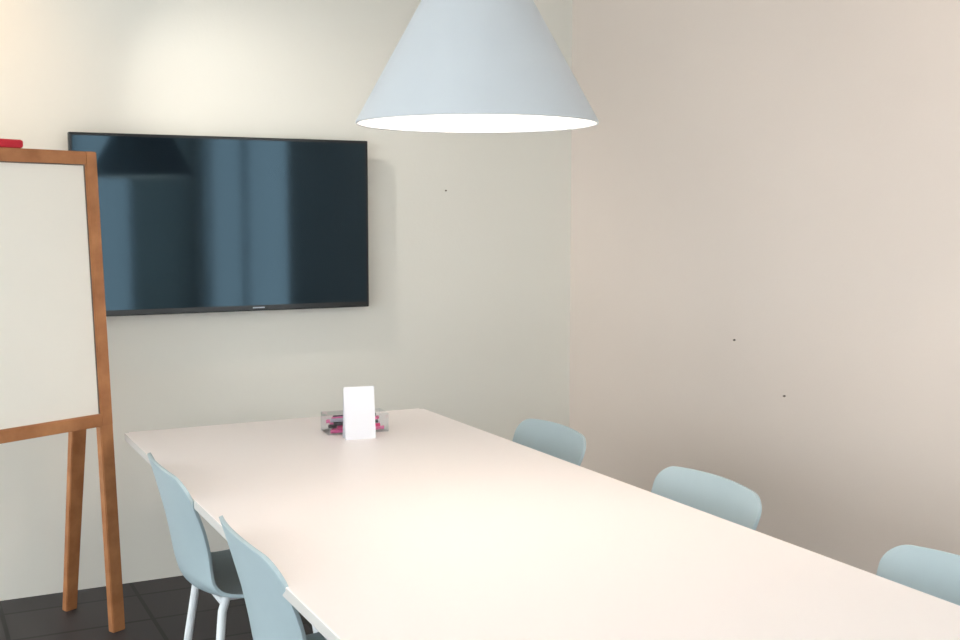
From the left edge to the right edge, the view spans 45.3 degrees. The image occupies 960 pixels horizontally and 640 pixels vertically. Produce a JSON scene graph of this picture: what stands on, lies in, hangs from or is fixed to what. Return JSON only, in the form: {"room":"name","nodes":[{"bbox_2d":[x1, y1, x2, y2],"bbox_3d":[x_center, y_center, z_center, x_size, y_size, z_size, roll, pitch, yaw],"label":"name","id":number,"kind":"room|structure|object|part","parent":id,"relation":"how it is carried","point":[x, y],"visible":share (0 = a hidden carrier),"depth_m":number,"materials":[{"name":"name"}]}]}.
{"room":"meeting room","nodes":[
{"label":"meeting room","id":0,"kind":"room"},
{"bbox_2d":[0,575,312,639],"bbox_3d":[-0.221,1.475,0.892,5.725,0.100,8.185,-3,6,-27],"label":"floor","id":1,"kind":"structure","parent":0,"point":[156,609],"depth_m":4.30,"materials":[{"name":"tile"}]},
{"bbox_2d":[0,147,124,632],"bbox_3d":[-1.709,0.292,3.840,0.363,1.724,0.981,4,6,36],"label":"easel","id":2,"kind":"object","parent":1,"relation":"on","point":[55,373],"visible":1,"depth_m":3.97,"materials":[{"name":"wood"},{"name":"white whiteboard enamel"}]},
{"bbox_2d":[0,139,22,147],"bbox_3d":[-1.584,-0.583,3.790,0.045,0.028,0.150,4,6,36],"label":"eraser","id":3,"kind":"object","parent":2,"relation":"on","point":[9,143],"visible":1,"depth_m":3.80,"materials":[{"name":"red plastic"}]},
{"bbox_3d":[-1.648,-0.538,3.701,0.026,0.045,0.855,4,6,36],"label":"rail","id":4,"kind":"part","parent":2,"relation":"part of","materials":[{"name":"brown wood"}]},
{"bbox_3d":[-1.632,-0.076,3.732,0.055,0.902,0.875,4,6,36],"label":"board panel","id":5,"kind":"part","parent":2,"relation":"part of","materials":[{"name":"white plastic"}]},
{"bbox_3d":[-1.609,0.388,3.757,0.026,0.045,0.855,4,6,36],"label":"rail","id":6,"kind":"part","parent":2,"relation":"part of","materials":[{"name":"brown wood"}]},
{"bbox_3d":[-1.494,0.405,4.252,0.233,1.424,0.081,4,6,36],"label":"leg","id":7,"kind":"part","parent":2,"relation":"part of","materials":[{"name":"brown wood"}]},
{"bbox_3d":[-1.332,0.741,4.145,0.070,0.771,0.052,4,6,36],"label":"leg","id":8,"kind":"part","parent":2,"relation":"part of","materials":[{"name":"brown wood"}]},
{"bbox_2d":[147,452,318,639],"bbox_3d":[-0.699,0.793,3.408,0.507,0.806,0.469,-3,6,-27],"label":"dining chair","id":9,"kind":"object","parent":1,"relation":"on","point":[214,573],"visible":0.66,"depth_m":3.21,"materials":[{"name":"plastic"}]},
{"bbox_3d":[-0.885,0.967,3.525,0.131,0.438,0.025,2,6,24],"label":"leg","id":10,"kind":"part","parent":9,"relation":"part of","materials":[{"name":"white metal"}]},
{"bbox_3d":[-0.784,0.787,3.365,0.020,0.021,0.290,-3,6,-27],"label":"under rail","id":11,"kind":"part","parent":9,"relation":"part of","materials":[{"name":"white metal"}]},
{"bbox_3d":[-0.728,0.995,3.216,0.025,0.438,0.131,1,5,13],"label":"leg","id":12,"kind":"part","parent":9,"relation":"part of","materials":[{"name":"white metal"}]},
{"bbox_2d":[219,515,326,639],"bbox_3d":[-0.323,0.859,2.688,0.507,0.806,0.469,-3,6,-27],"label":"dining chair","id":13,"kind":"object","parent":1,"relation":"on","point":[271,616],"visible":0.88,"depth_m":2.46,"materials":[{"name":"plastic"}]},
{"bbox_2d":[125,408,959,639],"bbox_3d":[-0.081,0.858,3.030,1.145,0.740,2.920,-3,6,-27],"label":"conference table","id":14,"kind":"object","parent":1,"relation":"on","point":[433,526],"visible":0.99,"depth_m":2.65,"materials":[{"name":"white laminate"}]},
{"bbox_2d":[326,413,383,432],"bbox_3d":[-0.443,0.359,4.064,0.218,0.066,0.116,-2,6,-21],"label":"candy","id":15,"kind":"object","parent":14,"relation":"on","point":[336,422],"visible":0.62,"depth_m":4.02,"materials":[{"name":"plastic"}]},
{"bbox_2d":[343,386,375,439],"bbox_3d":[-0.413,0.316,3.925,0.106,0.178,0.044,-2,6,-20],"label":"tent card","id":16,"kind":"object","parent":14,"relation":"on","point":[358,402],"visible":1,"depth_m":3.92,"materials":[{"name":"white paper"}]},
{"bbox_2d":[512,418,585,465],"bbox_3d":[0.060,0.759,3.986,0.507,0.768,0.469,-3,6,-27],"label":"dining chair","id":17,"kind":"object","parent":1,"relation":"on","point":[557,440],"visible":0.22,"depth_m":4.07,"materials":[{"name":"plastic"}]},
{"bbox_2d":[651,466,761,529],"bbox_3d":[0.452,0.833,3.185,0.507,0.768,0.469,-3,6,-27],"label":"dining chair","id":18,"kind":"object","parent":1,"relation":"on","point":[724,498],"visible":0.23,"depth_m":3.26,"materials":[{"name":"plastic"}]},
{"bbox_2d":[876,545,959,605],"bbox_3d":[0.845,0.907,2.373,0.507,0.768,0.469,-3,6,-27],"label":"dining chair","id":19,"kind":"object","parent":1,"relation":"on","point":[933,572],"visible":0.54,"depth_m":2.55,"materials":[{"name":"plastic"}]},
{"bbox_2d":[0,0,571,600],"bbox_3d":[-2.039,-0.271,4.346,5.725,2.750,0.120,-3,6,-27],"label":"wall","id":20,"kind":"structure","parent":0,"point":[466,319],"depth_m":4.88,"materials":[{"name":"paint"}]},
{"bbox_2d":[67,132,368,316],"bbox_3d":[-1.044,-0.392,4.729,1.222,0.714,0.078,-3,6,-27],"label":"wall-mounted television","id":21,"kind":"object","parent":20,"relation":"attached to","point":[190,224],"visible":0.84,"depth_m":4.70,"materials":[{"name":"black"}]},
{"bbox_3d":[-1.027,-0.039,4.728,1.212,0.004,0.004,-3,6,-27],"label":"trim","id":22,"kind":"part","parent":21,"relation":"part of","materials":[{"name":"black plastic"}]},
{"bbox_2d":[569,0,959,574],"bbox_3d":[1.536,-0.193,3.487,0.120,2.750,4.645,-3,6,-27],"label":"wall","id":23,"kind":"structure","parent":0,"point":[780,179],"depth_m":4.22,"materials":[{"name":"paint"}]},
{"bbox_3d":[-0.221,-1.363,0.632,5.725,0.100,8.185,-3,6,-27],"label":"ceiling","id":24,"kind":"structure","parent":0,"visible":0},
{"bbox_2d":[356,0,598,132],"bbox_3d":[-0.007,-0.988,2.747,0.588,1.032,0.588,-3,6,-27],"label":"pendant lamp","id":25,"kind":"object","parent":24,"relation":"hanging from","point":[457,66],"visible":1,"depth_m":2.60,"materials":[{"name":"metal"}]},
{"bbox_3d":[-0.007,-0.708,2.773,0.576,0.464,0.576,-3,6,-27],"label":"lamp shade","id":26,"kind":"part","parent":25,"relation":"part of","materials":[{"name":"white"}]}
]}

